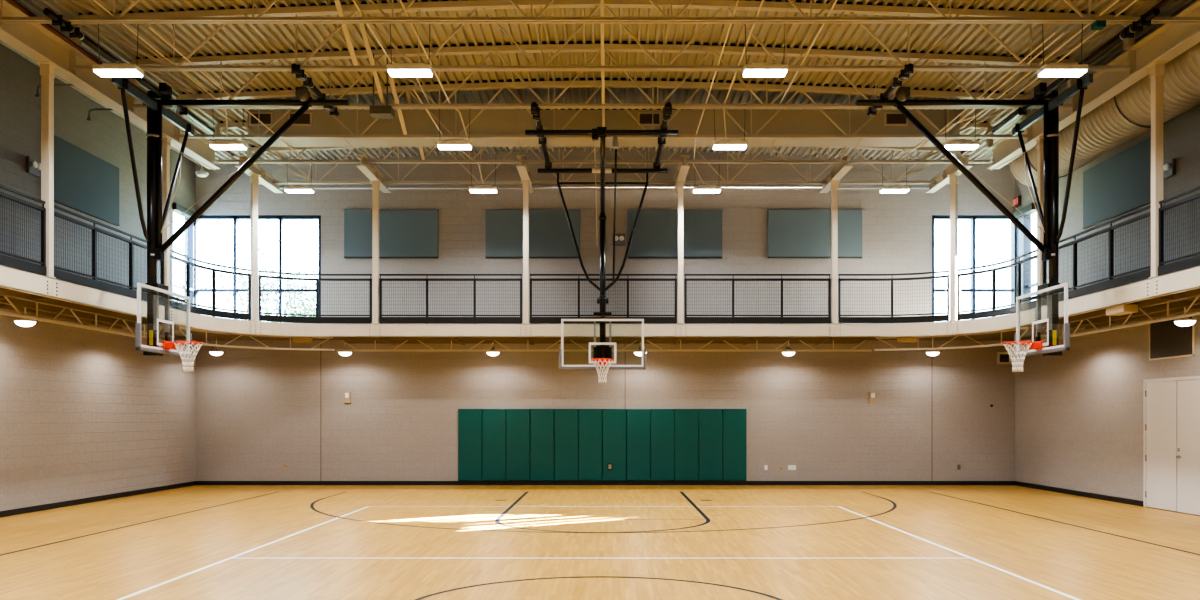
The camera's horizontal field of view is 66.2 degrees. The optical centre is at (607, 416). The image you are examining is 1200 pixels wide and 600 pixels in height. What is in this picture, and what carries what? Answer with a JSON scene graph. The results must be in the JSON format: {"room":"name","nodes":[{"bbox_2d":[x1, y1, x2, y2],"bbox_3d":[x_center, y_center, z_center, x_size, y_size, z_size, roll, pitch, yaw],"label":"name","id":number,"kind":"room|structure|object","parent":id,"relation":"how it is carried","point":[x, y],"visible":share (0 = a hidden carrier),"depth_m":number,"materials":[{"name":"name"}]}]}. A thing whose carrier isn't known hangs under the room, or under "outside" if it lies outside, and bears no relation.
{"room":"sports hall","nodes":[
{"label":"sports hall","id":0,"kind":"room"},
{"bbox_2d":[0,43,195,510],"bbox_3d":[-10.750,-2.750,8.075,0.300,9.000,31.150,0,0,0],"label":"wall","id":1,"kind":"structure","parent":0,"point":[84,413],"depth_m":18.49,"materials":[{"name":"paint"}]},
{"bbox_2d":[26,156,40,176],"bbox_3d":[-10.527,-4.600,16.900,0.145,0.300,0.320,0,0,0],"label":"emergency light","id":2,"kind":"object","parent":1,"relation":"attached to","point":[33,166],"visible":0.85,"depth_m":16.81,"materials":[{"name":"grey plastic"}]},
{"bbox_2d":[54,135,119,225],"bbox_3d":[-10.566,-4.745,18.575,0.061,1.250,2.550,0,0,0],"label":"acoustic panel","id":3,"kind":"object","parent":1,"relation":"attached to","point":[84,182],"visible":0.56,"depth_m":18.52,"materials":[{"name":"fabric"}]},
{"bbox_2d":[0,481,195,516],"bbox_3d":[-10.594,1.698,8.225,0.012,0.105,30.850,0,0,0],"label":"baseboard","id":4,"kind":"structure","parent":1,"relation":"attached to","point":[161,488],"depth_m":18.77,"materials":[{"name":"black rubber"}]},
{"bbox_2d":[173,223,193,305],"bbox_3d":[-10.690,-3.730,23.025,0.140,2.920,1.250,0,0,0],"label":"window","id":5,"kind":"structure","parent":1,"relation":"in","point":[191,228],"depth_m":23.56,"materials":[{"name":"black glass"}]},
{"bbox_2d":[173,203,199,306],"bbox_3d":[-10.695,-3.740,23.125,0.370,2.940,1.450,0,0,0],"label":"window","id":6,"kind":"structure","parent":1,"relation":"attached to","point":[177,208],"depth_m":23.63,"materials":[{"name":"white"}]},
{"bbox_2d":[0,0,1196,164],"bbox_3d":[-0.051,-6.777,8.225,21.597,0.646,31.350,0,0,0],"label":"ceiling","id":7,"kind":"structure","parent":0,"point":[232,39],"depth_m":16.71,"materials":[{"name":"beige metal"}]},
{"bbox_2d":[525,102,677,382],"bbox_3d":[-0.120,-3.224,18.700,2.960,4.972,4.300,0,0,0],"label":"basketball hoop","id":8,"kind":"object","parent":7,"relation":"hanging from","point":[602,353],"visible":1,"depth_m":20.30,"materials":[{"name":"black metal"}]},
{"bbox_2d":[70,0,1134,70],"bbox_3d":[-0.090,-6.244,15.030,17.320,1.148,0.130,0,0,0],"label":"joist","id":9,"kind":"object","parent":7,"relation":"attached to","point":[474,5],"visible":0.73,"depth_m":15.01,"materials":[{"name":"beige paint"}]},
{"bbox_2d":[93,0,227,137],"bbox_3d":[-7.100,-5.486,14.881,0.027,0.574,4.563,0,0,0],"label":"conduit","id":10,"kind":"object","parent":9,"relation":"attached to","point":[98,3],"visible":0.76,"depth_m":14.68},
{"bbox_2d":[356,14,385,103],"bbox_3d":[-4.100,-6.198,15.945,0.075,0.971,1.729,0,0,0],"label":"strut","id":11,"kind":"object","parent":9,"relation":"attached to","point":[362,26],"visible":0.86,"depth_m":15.92,"materials":[{"name":"beige paint"}]},
{"bbox_2d":[399,0,467,137],"bbox_3d":[-2.760,-5.484,14.881,0.307,0.576,4.563,0,0,0],"label":"conduit","id":12,"kind":"object","parent":9,"relation":"attached to","point":[412,25],"visible":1,"depth_m":14.92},
{"bbox_2d":[437,112,471,149],"bbox_3d":[-2.860,-5.410,17.150,0.630,0.800,0.250,0,0,0],"label":"light","id":13,"kind":"object","parent":12,"relation":"hanging from","point":[446,144],"visible":0.96,"depth_m":17.05,"materials":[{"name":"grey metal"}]},
{"bbox_2d":[964,0,1136,125],"bbox_3d":[7.263,-5.759,15.405,0.250,0.027,5.607,0,0,-3],"label":"conduit","id":14,"kind":"object","parent":9,"relation":"attached to","point":[1134,1],"visible":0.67,"depth_m":14.47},
{"bbox_2d":[248,109,959,146],"bbox_3d":[-0.090,-6.045,19.269,14.600,0.530,0.922,0,0,0],"label":"roof truss","id":15,"kind":"object","parent":7,"relation":"hanging from","point":[515,121],"visible":0.84,"depth_m":18.86,"materials":[{"name":"metal"}]},
{"bbox_2d":[247,147,961,183],"bbox_3d":[-0.090,-6.244,22.350,17.320,1.148,0.130,0,0,0],"label":"joist","id":16,"kind":"object","parent":7,"relation":"attached to","point":[251,150],"visible":0.44,"depth_m":22.34,"materials":[{"name":"beige paint"}]},
{"bbox_2d":[856,8,1159,371],"bbox_3d":[6.170,-3.267,15.425,3.600,4.955,5.350,0,0,0],"label":"basketball hoop","id":17,"kind":"object","parent":7,"relation":"hanging from","point":[1049,222],"visible":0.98,"depth_m":16.07,"materials":[{"name":"black metal"}]},
{"bbox_2d":[1009,42,1199,186],"bbox_3d":[9.520,-5.816,11.280,1.241,1.452,18.560,0,0,0],"label":"spiral duct","id":18,"kind":"object","parent":7,"relation":"hanging from","point":[1126,116],"visible":0.53,"depth_m":16.32,"materials":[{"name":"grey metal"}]},
{"bbox_2d":[0,485,1199,599],"bbox_3d":[-0.070,1.849,8.225,21.660,0.202,31.450,0,0,0],"label":"floor","id":19,"kind":"structure","parent":0,"point":[196,542],"depth_m":12.53,"materials":[{"name":"brown wood"}]},
{"bbox_2d":[196,149,1014,480],"bbox_3d":[-0.070,-2.750,23.799,21.660,9.000,0.303,0,0,0],"label":"wall","id":20,"kind":"structure","parent":0,"point":[259,411],"depth_m":23.65,"materials":[{"name":"paint"}]},
{"bbox_2d":[197,215,320,323],"bbox_3d":[-9.018,-3.730,23.740,3.275,2.920,0.140,0,0,0],"label":"window","id":21,"kind":"structure","parent":20,"relation":"in","point":[281,218],"depth_m":23.67,"materials":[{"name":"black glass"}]},
{"bbox_2d":[344,210,437,257],"bbox_3d":[-5.565,-4.700,23.616,2.410,1.240,0.061,0,0,0],"label":"acoustic panel","id":22,"kind":"object","parent":20,"relation":"attached to","point":[402,233],"visible":1,"depth_m":23.59,"materials":[{"name":"blue fabric"}]},
{"bbox_2d":[458,409,481,480],"bbox_3d":[-3.541,0.715,23.622,0.612,1.850,0.054,0,0,0],"label":"pad","id":23,"kind":"object","parent":20,"relation":"attached to","point":[469,420],"visible":1,"depth_m":23.60,"materials":[{"name":"green plastic"}]},
{"bbox_2d":[482,409,505,480],"bbox_3d":[-2.924,0.715,23.622,0.612,1.850,0.054,0,0,0],"label":"pad","id":24,"kind":"object","parent":20,"relation":"attached to","point":[493,420],"visible":1,"depth_m":23.60,"materials":[{"name":"green plastic"}]},
{"bbox_2d":[506,409,529,480],"bbox_3d":[-2.306,0.715,23.622,0.612,1.850,0.054,0,0,0],"label":"pad","id":25,"kind":"object","parent":20,"relation":"attached to","point":[517,420],"visible":1,"depth_m":23.60,"materials":[{"name":"green plastic"}]},
{"bbox_2d":[486,210,579,257],"bbox_3d":[-1.930,-4.700,23.616,2.420,1.240,0.061,0,0,0],"label":"acoustic panel","id":26,"kind":"object","parent":20,"relation":"attached to","point":[550,236],"visible":0.78,"depth_m":23.59,"materials":[{"name":"blue fabric"}]},
{"bbox_2d":[530,409,553,480],"bbox_3d":[-1.689,0.715,23.622,0.612,1.850,0.054,0,0,0],"label":"pad","id":27,"kind":"object","parent":20,"relation":"attached to","point":[541,420],"visible":1,"depth_m":23.60,"materials":[{"name":"fabric"}]},
{"bbox_2d":[554,409,577,480],"bbox_3d":[-1.071,0.715,23.622,0.612,1.850,0.054,0,0,0],"label":"pad","id":28,"kind":"object","parent":20,"relation":"attached to","point":[565,420],"visible":1,"depth_m":23.60,"materials":[{"name":"green plastic"}]},
{"bbox_2d":[578,409,601,480],"bbox_3d":[-0.454,0.715,23.622,0.612,1.850,0.054,0,0,0],"label":"pad","id":29,"kind":"object","parent":20,"relation":"attached to","point":[589,420],"visible":1,"depth_m":23.60,"materials":[{"name":"fabric"}]},
{"bbox_2d":[280,187,928,190],"bbox_3d":[-0.090,-5.830,23.538,16.700,0.041,0.216,0,0,0],"label":"pipe","id":30,"kind":"object","parent":20,"relation":"attached to","point":[315,188],"visible":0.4,"depth_m":23.44,"materials":[{"name":"metal"}]},
{"bbox_2d":[196,481,1014,484],"bbox_3d":[-0.070,1.698,23.640,21.060,0.105,0.020,0,0,0],"label":"baseboard","id":31,"kind":"structure","parent":20,"relation":"attached to","point":[197,482],"depth_m":23.64,"materials":[{"name":"black rubber"}]},
{"bbox_2d":[602,409,625,480],"bbox_3d":[0.164,0.715,23.622,0.612,1.850,0.054,0,0,0],"label":"pad","id":32,"kind":"object","parent":20,"relation":"attached to","point":[613,420],"visible":1,"depth_m":23.60,"materials":[{"name":"fabric"}]},
{"bbox_2d":[626,409,649,480],"bbox_3d":[0.781,0.715,23.622,0.612,1.850,0.054,0,0,0],"label":"pad","id":33,"kind":"object","parent":20,"relation":"attached to","point":[637,420],"visible":1,"depth_m":23.60,"materials":[{"name":"fabric"}]},
{"bbox_2d":[651,409,673,480],"bbox_3d":[1.399,0.715,23.622,0.612,1.850,0.054,0,0,0],"label":"pad","id":34,"kind":"object","parent":20,"relation":"attached to","point":[662,420],"visible":1,"depth_m":23.60,"materials":[{"name":"green plastic"}]},
{"bbox_2d":[627,210,721,257],"bbox_3d":[1.715,-4.700,23.616,2.430,1.240,0.061,0,0,0],"label":"acoustic panel","id":35,"kind":"object","parent":20,"relation":"attached to","point":[655,235],"visible":1,"depth_m":23.59,"materials":[{"name":"blue fabric"}]},
{"bbox_2d":[675,409,697,480],"bbox_3d":[2.016,0.715,23.622,0.612,1.850,0.054,0,0,0],"label":"pad","id":36,"kind":"object","parent":20,"relation":"attached to","point":[686,420],"visible":1,"depth_m":23.60,"materials":[{"name":"green plastic"}]},
{"bbox_2d":[699,409,721,480],"bbox_3d":[2.634,0.715,23.622,0.612,1.850,0.054,0,0,0],"label":"pad","id":37,"kind":"object","parent":20,"relation":"attached to","point":[710,420],"visible":1,"depth_m":23.60,"materials":[{"name":"green plastic"}]},
{"bbox_2d":[723,409,745,480],"bbox_3d":[3.251,0.715,23.622,0.612,1.850,0.054,0,0,0],"label":"pad","id":38,"kind":"object","parent":20,"relation":"attached to","point":[734,420],"visible":1,"depth_m":23.60,"materials":[{"name":"fabric"}]},
{"bbox_2d":[768,210,861,257],"bbox_3d":[5.310,-4.700,23.616,2.420,1.240,0.061,0,0,0],"label":"acoustic panel","id":39,"kind":"object","parent":20,"relation":"attached to","point":[791,233],"visible":1,"depth_m":23.59,"materials":[{"name":"blue fabric"}]},
{"bbox_2d":[932,215,1013,315],"bbox_3d":[9.422,-3.730,23.740,2.185,2.920,0.140,0,0,0],"label":"window","id":40,"kind":"structure","parent":20,"relation":"in","point":[972,218],"depth_m":23.67,"materials":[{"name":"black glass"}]},
{"bbox_2d":[879,169,909,192],"bbox_3d":[6.570,-5.560,21.100,0.630,0.800,0.250,0,0,0],"label":"light","id":41,"kind":"object","parent":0,"point":[888,188],"visible":1,"depth_m":20.99,"materials":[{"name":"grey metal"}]},
{"bbox_2d":[1015,104,1199,515],"bbox_3d":[10.610,-2.750,8.075,0.300,9.000,31.150,0,0,0],"label":"wall","id":42,"kind":"structure","parent":0,"point":[1079,411],"depth_m":19.58,"materials":[{"name":"paint"}]},
{"bbox_2d":[1011,203,1036,306],"bbox_3d":[10.530,-3.690,23.125,0.420,3.040,1.450,0,0,0],"label":"window","id":43,"kind":"structure","parent":42,"relation":"attached to","point":[1024,242],"depth_m":23.11,"materials":[{"name":"black metal"}]},
{"bbox_2d":[1015,481,1142,506],"bbox_3d":[10.454,1.698,8.225,0.012,0.105,30.850,0,0,0],"label":"baseboard","id":44,"kind":"structure","parent":42,"relation":"attached to","point":[1042,487],"depth_m":20.21,"materials":[{"name":"black rubber"}]},
{"bbox_2d":[1083,137,1150,228],"bbox_3d":[10.425,-4.745,18.875,0.061,1.250,2.550,0,0,0],"label":"acoustic panel","id":45,"kind":"object","parent":42,"relation":"attached to","point":[1120,184],"visible":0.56,"depth_m":18.78,"materials":[{"name":"fabric"}]},
{"bbox_2d":[1163,159,1175,178],"bbox_3d":[10.387,-4.610,17.100,0.145,0.300,0.320,0,0,0],"label":"emergency light","id":46,"kind":"object","parent":42,"relation":"attached to","point":[1169,167],"visible":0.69,"depth_m":16.99,"materials":[{"name":"white plastic"}]},
{"bbox_2d":[1143,376,1199,514],"bbox_3d":[10.420,0.510,16.895,0.080,2.480,2.050,0,0,0],"label":"door","id":47,"kind":"structure","parent":42,"relation":"in","point":[1171,407],"depth_m":17.04,"materials":[{"name":"white metal"}]},
{"bbox_2d":[1149,316,1194,360],"bbox_3d":[10.447,-1.470,17.075,0.025,0.760,1.350,0,0,0],"label":"air vent","id":48,"kind":"object","parent":42,"relation":"in","point":[1167,340],"visible":0.86,"depth_m":17.10,"materials":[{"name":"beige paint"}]},
{"bbox_3d":[-0.070,-2.750,-7.350,21.660,9.000,0.300,0,0,0],"label":"wall","id":49,"kind":"structure","parent":0,"visible":0},
{"bbox_2d":[0,0,219,168],"bbox_3d":[-8.810,-5.780,6.700,0.260,0.460,27.800,0,0,0],"label":"steel beam","id":50,"kind":"structure","parent":49,"relation":"attached to","point":[35,41],"depth_m":15.20,"materials":[{"name":"metal"}]},
{"bbox_2d":[36,61,57,295],"bbox_3d":[-8.810,-3.737,14.460,0.200,3.626,0.262,0,0,0],"label":"column","id":51,"kind":"structure","parent":50,"relation":"hanging from","point":[47,68],"depth_m":14.40,"materials":[{"name":"metal"}]},
{"bbox_2d":[160,136,172,320],"bbox_3d":[-8.810,-3.737,18.300,0.200,3.626,0.262,0,0,0],"label":"column","id":52,"kind":"structure","parent":50,"relation":"hanging from","point":[166,148],"depth_m":18.24,"materials":[{"name":"metal"}]},
{"bbox_2d":[0,0,1199,23],"bbox_3d":[-0.090,-6.244,13.200,17.320,1.148,0.130,0,0,0],"label":"joist","id":53,"kind":"object","parent":50,"relation":"on","point":[105,19],"visible":1,"depth_m":13.19,"materials":[{"name":"beige paint"}]},
{"bbox_2d":[92,24,143,76],"bbox_3d":[-7.080,-5.350,13.300,0.630,0.800,0.250,0,0,0],"label":"light","id":54,"kind":"object","parent":53,"relation":"hanging from","point":[104,69],"visible":0.94,"depth_m":13.22,"materials":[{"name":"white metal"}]},
{"bbox_2d":[334,0,357,65],"bbox_3d":[-4.100,-6.198,14.115,0.075,0.971,1.729,0,0,0],"label":"strut","id":55,"kind":"object","parent":53,"relation":"attached to","point":[337,2],"visible":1,"depth_m":14.46,"materials":[{"name":"beige paint"}]},
{"bbox_2d":[386,24,432,76],"bbox_3d":[-2.860,-5.350,13.300,0.630,0.800,0.250,0,0,0],"label":"light","id":56,"kind":"object","parent":53,"relation":"hanging from","point":[397,69],"visible":0.96,"depth_m":13.19,"materials":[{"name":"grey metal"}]},
{"bbox_2d":[742,25,787,76],"bbox_3d":[2.270,-5.350,13.300,0.630,0.800,0.250,0,0,0],"label":"light","id":57,"kind":"object","parent":53,"relation":"hanging from","point":[754,69],"visible":0.96,"depth_m":13.19,"materials":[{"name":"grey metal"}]},
{"bbox_2d":[1037,24,1087,76],"bbox_3d":[6.570,-5.350,13.300,0.630,0.800,0.250,0,0,0],"label":"light","id":58,"kind":"object","parent":53,"relation":"hanging from","point":[1052,69],"visible":0.94,"depth_m":13.21,"materials":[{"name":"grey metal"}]},
{"bbox_2d":[129,44,1076,108],"bbox_3d":[-0.090,-6.244,16.860,17.320,1.148,0.130,0,0,0],"label":"joist","id":59,"kind":"object","parent":50,"relation":"on","point":[533,48],"visible":0.78,"depth_m":16.83,"materials":[{"name":"beige paint"}]},
{"bbox_2d":[6,0,233,156],"bbox_3d":[-8.320,-5.798,16.200,0.068,0.066,8.400,0,0,0],"label":"conduit","id":60,"kind":"object","parent":59,"relation":"attached to","point":[13,2],"visible":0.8,"depth_m":14.31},
{"bbox_2d":[43,8,349,371],"bbox_3d":[-6.350,-3.267,15.425,3.600,4.955,5.350,0,0,0],"label":"basketball hoop","id":61,"kind":"object","parent":59,"relation":"hanging from","point":[156,221],"visible":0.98,"depth_m":16.08,"materials":[{"name":"black metal"}]},
{"bbox_2d":[149,27,311,183],"bbox_3d":[-6.839,-5.559,17.356,0.146,0.428,7.513,0,0,0],"label":"conduit","id":62,"kind":"object","parent":59,"relation":"attached to","point":[150,28],"visible":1,"depth_m":16.09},
{"bbox_2d":[209,109,246,149],"bbox_3d":[-7.080,-5.410,17.150,0.630,0.800,0.250,0,0,0],"label":"light","id":63,"kind":"object","parent":62,"relation":"hanging from","point":[219,144],"visible":0.95,"depth_m":17.07,"materials":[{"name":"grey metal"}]},
{"bbox_2d":[284,157,314,192],"bbox_3d":[-7.080,-5.560,21.100,0.630,0.800,0.250,0,0,0],"label":"light","id":64,"kind":"object","parent":62,"relation":"hanging from","point":[292,188],"visible":1,"depth_m":20.99,"materials":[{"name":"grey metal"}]},
{"bbox_2d":[370,53,394,118],"bbox_3d":[-4.135,-6.055,16.860,0.390,1.090,0.320,0,0,0],"label":"equipment box","id":65,"kind":"object","parent":59,"relation":"hanging from","point":[376,111],"visible":0.98,"depth_m":16.70,"materials":[{"name":"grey metal"}]},
{"bbox_2d":[384,57,406,134],"bbox_3d":[-4.100,-6.198,17.775,0.075,0.971,1.729,0,0,0],"label":"strut","id":66,"kind":"object","parent":59,"relation":"attached to","point":[391,79],"visible":0.79,"depth_m":17.82,"materials":[{"name":"beige paint"}]},
{"bbox_2d":[693,0,738,183],"bbox_3d":[1.854,-5.558,16.863,0.317,0.430,8.523,0,0,3],"label":"conduit","id":67,"kind":"object","parent":59,"relation":"attached to","point":[737,2],"visible":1,"depth_m":15.75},
{"bbox_2d":[693,157,720,192],"bbox_3d":[2.270,-5.560,21.100,0.630,0.800,0.250,0,0,0],"label":"light","id":68,"kind":"object","parent":67,"relation":"hanging from","point":[700,188],"visible":0.98,"depth_m":20.99,"materials":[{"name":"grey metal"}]},
{"bbox_2d":[712,109,747,149],"bbox_3d":[2.270,-5.410,17.150,0.630,0.800,0.250,0,0,0],"label":"light","id":69,"kind":"object","parent":59,"relation":"hanging from","point":[722,144],"visible":0.95,"depth_m":17.05,"materials":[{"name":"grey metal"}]},
{"bbox_2d":[942,112,979,149],"bbox_3d":[6.570,-5.410,17.150,0.630,0.800,0.250,0,0,0],"label":"light","id":70,"kind":"object","parent":59,"relation":"hanging from","point":[953,144],"visible":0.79,"depth_m":17.05,"materials":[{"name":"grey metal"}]},
{"bbox_2d":[176,80,1030,138],"bbox_3d":[-0.090,-6.244,18.690,17.320,1.148,0.130,0,0,0],"label":"joist","id":71,"kind":"object","parent":50,"relation":"on","point":[402,89],"visible":0.86,"depth_m":18.68,"materials":[{"name":"beige paint"}]},
{"bbox_2d":[413,89,483,183],"bbox_3d":[-3.266,-5.559,18.671,0.283,0.427,4.947,0,0,7],"label":"conduit","id":72,"kind":"object","parent":71,"relation":"attached to","point":[413,89],"visible":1,"depth_m":18.17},
{"bbox_2d":[469,159,497,192],"bbox_3d":[-2.860,-5.560,21.100,0.630,0.800,0.250,0,0,0],"label":"light","id":73,"kind":"object","parent":72,"relation":"hanging from","point":[476,188],"visible":0.97,"depth_m":20.99,"materials":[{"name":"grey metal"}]},
{"bbox_2d":[911,32,1064,152],"bbox_3d":[6.715,-5.759,16.900,0.277,0.027,6.200,0,0,0],"label":"conduit","id":74,"kind":"object","parent":71,"relation":"attached to","point":[1063,33],"visible":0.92,"depth_m":15.85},
{"bbox_2d":[942,0,1118,133],"bbox_3d":[6.925,-5.759,15.800,0.277,0.027,6.400,0,0,0],"label":"conduit","id":75,"kind":"object","parent":71,"relation":"attached to","point":[1116,1],"visible":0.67,"depth_m":14.81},
{"bbox_2d":[961,0,1169,153],"bbox_3d":[7.850,-5.858,16.200,0.068,0.066,8.400,0,0,0],"label":"conduit","id":76,"kind":"object","parent":71,"relation":"attached to","point":[1163,2],"visible":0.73,"depth_m":14.78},
{"bbox_2d":[988,0,1199,168],"bbox_3d":[8.630,-5.780,6.700,0.260,0.460,27.800,0,0,0],"label":"steel beam","id":77,"kind":"structure","parent":49,"relation":"attached to","point":[1167,42],"depth_m":15.35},
{"bbox_2d":[215,122,992,163],"bbox_3d":[-0.090,-6.244,20.520,17.320,1.148,0.130,0,0,0],"label":"joist","id":78,"kind":"object","parent":77,"relation":"on","point":[981,126],"visible":0.29,"depth_m":20.51,"materials":[{"name":"beige paint"}]},
{"bbox_2d":[235,155,282,192],"bbox_3d":[-8.150,-5.670,21.575,0.200,0.240,2.450,0,0,0],"label":"beam","id":79,"kind":"structure","parent":78,"relation":"attached to","point":[266,179],"depth_m":21.60,"materials":[{"name":"metal"}]},
{"bbox_2d":[247,173,260,332],"bbox_3d":[-8.094,-3.737,21.055,0.262,3.626,0.200,0,0,-43],"label":"column","id":80,"kind":"structure","parent":79,"relation":"hanging from","point":[254,178],"depth_m":21.01,"materials":[{"name":"metal"}]},
{"bbox_2d":[356,155,390,192],"bbox_3d":[-5.470,-5.670,21.575,0.200,0.240,2.450,0,0,0],"label":"beam","id":81,"kind":"structure","parent":78,"relation":"attached to","point":[371,171],"depth_m":21.27,"materials":[{"name":"metal"}]},
{"bbox_2d":[369,180,381,334],"bbox_3d":[-5.470,-3.737,21.670,0.262,3.626,0.200,0,0,0],"label":"column","id":82,"kind":"structure","parent":81,"relation":"hanging from","point":[375,183],"depth_m":21.61,"materials":[{"name":"metal"}]},
{"bbox_2d":[516,155,533,192],"bbox_3d":[-1.930,-5.670,21.575,0.200,0.240,2.450,0,0,0],"label":"beam","id":83,"kind":"structure","parent":78,"relation":"attached to","point":[523,169],"depth_m":20.97,"materials":[{"name":"metal"}]},
{"bbox_2d":[520,180,531,334],"bbox_3d":[-1.930,-3.737,21.670,0.262,3.626,0.200,0,0,0],"label":"column","id":84,"kind":"structure","parent":83,"relation":"hanging from","point":[526,183],"depth_m":21.61,"materials":[{"name":"metal"}]},
{"bbox_2d":[0,265,1199,350],"bbox_3d":[-0.070,-1.887,8.220,21.040,0.610,30.840,0,0,0],"label":"track","id":85,"kind":"object","parent":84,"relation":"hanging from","point":[19,289],"visible":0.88,"depth_m":21.25,"materials":[{"name":"beige paint"}]},
{"bbox_2d":[0,184,46,275],"bbox_3d":[-8.800,-2.779,12.530,0.060,1.172,3.680,0,0,0],"label":"railing","id":86,"kind":"object","parent":85,"relation":"on","point":[8,261],"visible":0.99,"depth_m":13.85,"materials":[{"name":"metal"}]},
{"bbox_2d":[54,205,164,305],"bbox_3d":[-8.800,-2.779,16.380,0.060,1.172,3.660,0,0,0],"label":"railing","id":87,"kind":"object","parent":85,"relation":"on","point":[94,282],"visible":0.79,"depth_m":15.83,"materials":[{"name":"metal"}]},
{"bbox_2d":[170,249,250,320],"bbox_3d":[-8.628,-2.779,19.728,0.369,1.172,2.695,0,0,14],"label":"railing","id":88,"kind":"object","parent":85,"relation":"on","point":[212,311],"visible":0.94,"depth_m":20.06,"materials":[{"name":"metal"}]},
{"bbox_2d":[258,270,371,323],"bbox_3d":[-6.822,-2.779,21.515,2.540,1.172,0.325,0,0,-13],"label":"railing","id":89,"kind":"object","parent":85,"relation":"on","point":[269,318],"visible":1,"depth_m":21.62,"materials":[{"name":"metal"}]},
{"bbox_2d":[379,274,521,323],"bbox_3d":[-3.700,-2.779,21.660,3.360,1.172,0.060,0,0,0],"label":"railing","id":90,"kind":"object","parent":85,"relation":"on","point":[474,319],"visible":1,"depth_m":21.64,"materials":[{"name":"metal"}]},
{"bbox_2d":[530,274,676,323],"bbox_3d":[-0.110,-2.779,21.660,3.460,1.172,0.060,0,0,0],"label":"railing","id":91,"kind":"object","parent":85,"relation":"on","point":[532,319],"visible":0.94,"depth_m":21.64,"materials":[{"name":"metal"}]},
{"bbox_2d":[684,274,830,323],"bbox_3d":[3.520,-2.779,21.660,3.440,1.172,0.060,0,0,0],"label":"railing","id":92,"kind":"object","parent":85,"relation":"on","point":[732,319],"visible":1,"depth_m":21.64,"materials":[{"name":"metal"}]},
{"bbox_2d":[838,270,949,323],"bbox_3d":[6.662,-2.779,21.514,2.501,1.172,0.322,0,0,13],"label":"railing","id":93,"kind":"object","parent":85,"relation":"on","point":[935,318],"visible":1,"depth_m":21.62,"materials":[{"name":"metal"}]},
{"bbox_2d":[957,249,1036,320],"bbox_3d":[8.448,-2.779,19.728,0.368,1.172,2.695,0,0,-14],"label":"railing","id":94,"kind":"object","parent":85,"relation":"on","point":[994,312],"visible":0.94,"depth_m":20.09,"materials":[{"name":"metal"}]},
{"bbox_2d":[1042,205,1150,305],"bbox_3d":[8.620,-2.779,16.380,0.060,1.172,3.660,0,0,0],"label":"railing","id":95,"kind":"object","parent":85,"relation":"on","point":[1142,275],"visible":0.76,"depth_m":15.85,"materials":[{"name":"metal"}]},
{"bbox_2d":[1106,304,1137,315],"bbox_3d":[8.725,-1.815,15.625,0.250,0.130,0.550,0,0,0],"label":"junction box","id":96,"kind":"object","parent":85,"relation":"attached to","point":[1124,309],"visible":1,"depth_m":15.44,"materials":[{"name":"beige paint"}]},
{"bbox_2d":[1158,186,1199,275],"bbox_3d":[8.620,-2.779,12.530,0.060,1.172,3.680,0,0,0],"label":"railing","id":97,"kind":"object","parent":85,"relation":"on","point":[1191,262],"visible":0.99,"depth_m":13.97,"materials":[{"name":"metal"}]},
{"bbox_2d":[673,155,689,192],"bbox_3d":[1.710,-5.670,21.575,0.200,0.240,2.450,0,0,0],"label":"beam","id":98,"kind":"structure","parent":78,"relation":"attached to","point":[682,169],"depth_m":20.97,"materials":[{"name":"metal"}]},
{"bbox_2d":[675,180,685,334],"bbox_3d":[1.710,-3.737,21.670,0.262,3.626,0.200,0,0,0],"label":"column","id":99,"kind":"structure","parent":98,"relation":"hanging from","point":[680,183],"depth_m":21.61,"materials":[{"name":"metal"}]},
{"bbox_2d":[819,155,852,192],"bbox_3d":[5.330,-5.670,21.575,0.200,0.240,2.450,0,0,0],"label":"beam","id":100,"kind":"structure","parent":78,"relation":"attached to","point":[838,171],"depth_m":21.27,"materials":[{"name":"metal"}]},
{"bbox_2d":[828,180,840,334],"bbox_3d":[5.330,-3.737,21.670,0.262,3.626,0.200,0,0,0],"label":"column","id":101,"kind":"structure","parent":100,"relation":"hanging from","point":[833,183],"depth_m":21.61,"materials":[{"name":"metal"}]},
{"bbox_2d":[926,155,972,192],"bbox_3d":[7.970,-5.670,21.575,0.200,0.240,2.450,0,0,0],"label":"beam","id":102,"kind":"structure","parent":78,"relation":"attached to","point":[941,179],"depth_m":21.60,"materials":[{"name":"metal"}]},
{"bbox_2d":[947,173,960,332],"bbox_3d":[7.914,-3.737,21.055,0.262,3.626,0.200,0,0,43],"label":"column","id":103,"kind":"structure","parent":102,"relation":"hanging from","point":[953,178],"depth_m":21.01,"materials":[{"name":"metal"}]},
{"bbox_2d":[895,32,1054,159],"bbox_3d":[6.575,-5.759,17.350,0.277,0.027,7.100,0,0,0],"label":"conduit","id":104,"kind":"object","parent":78,"relation":"attached to","point":[1050,36],"visible":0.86,"depth_m":16.11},
{"bbox_2d":[1034,136,1043,320],"bbox_3d":[8.630,-3.737,18.300,0.200,3.626,0.262,0,0,0],"label":"column","id":105,"kind":"structure","parent":77,"relation":"hanging from","point":[1040,147],"depth_m":18.24,"materials":[{"name":"metal"}]},
{"bbox_2d":[1146,61,1167,295],"bbox_3d":[8.630,-3.737,14.460,0.200,3.626,0.262,0,0,0],"label":"column","id":106,"kind":"structure","parent":77,"relation":"hanging from","point":[1157,68],"depth_m":14.40,"materials":[{"name":"metal"}]},
{"label":"outside","id":107,"kind":"structure","parent":0,"visible":0},
{"bbox_3d":[0.000,1.900,66.980,120.000,0.200,86.040,0,0,0],"label":"ground","id":108,"kind":"structure","parent":107,"visible":0},
{"bbox_2d":[200,230,317,314],"bbox_3d":[-12.226,-2.674,33.736,5.087,8.967,4.543,0,0,0],"label":"tree","id":109,"kind":"object","parent":108,"relation":"on","point":[267,294],"visible":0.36,"depth_m":33.45,"materials":[{"name":"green plant"}]},
{"bbox_2d":[264,281,315,323],"bbox_3d":[-9.671,-1.340,29.688,4.242,6.289,3.817,0,0,3],"label":"tree","id":110,"kind":"object","parent":108,"relation":"on","point":[309,307],"visible":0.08,"depth_m":29.65,"materials":[{"name":"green plant"}]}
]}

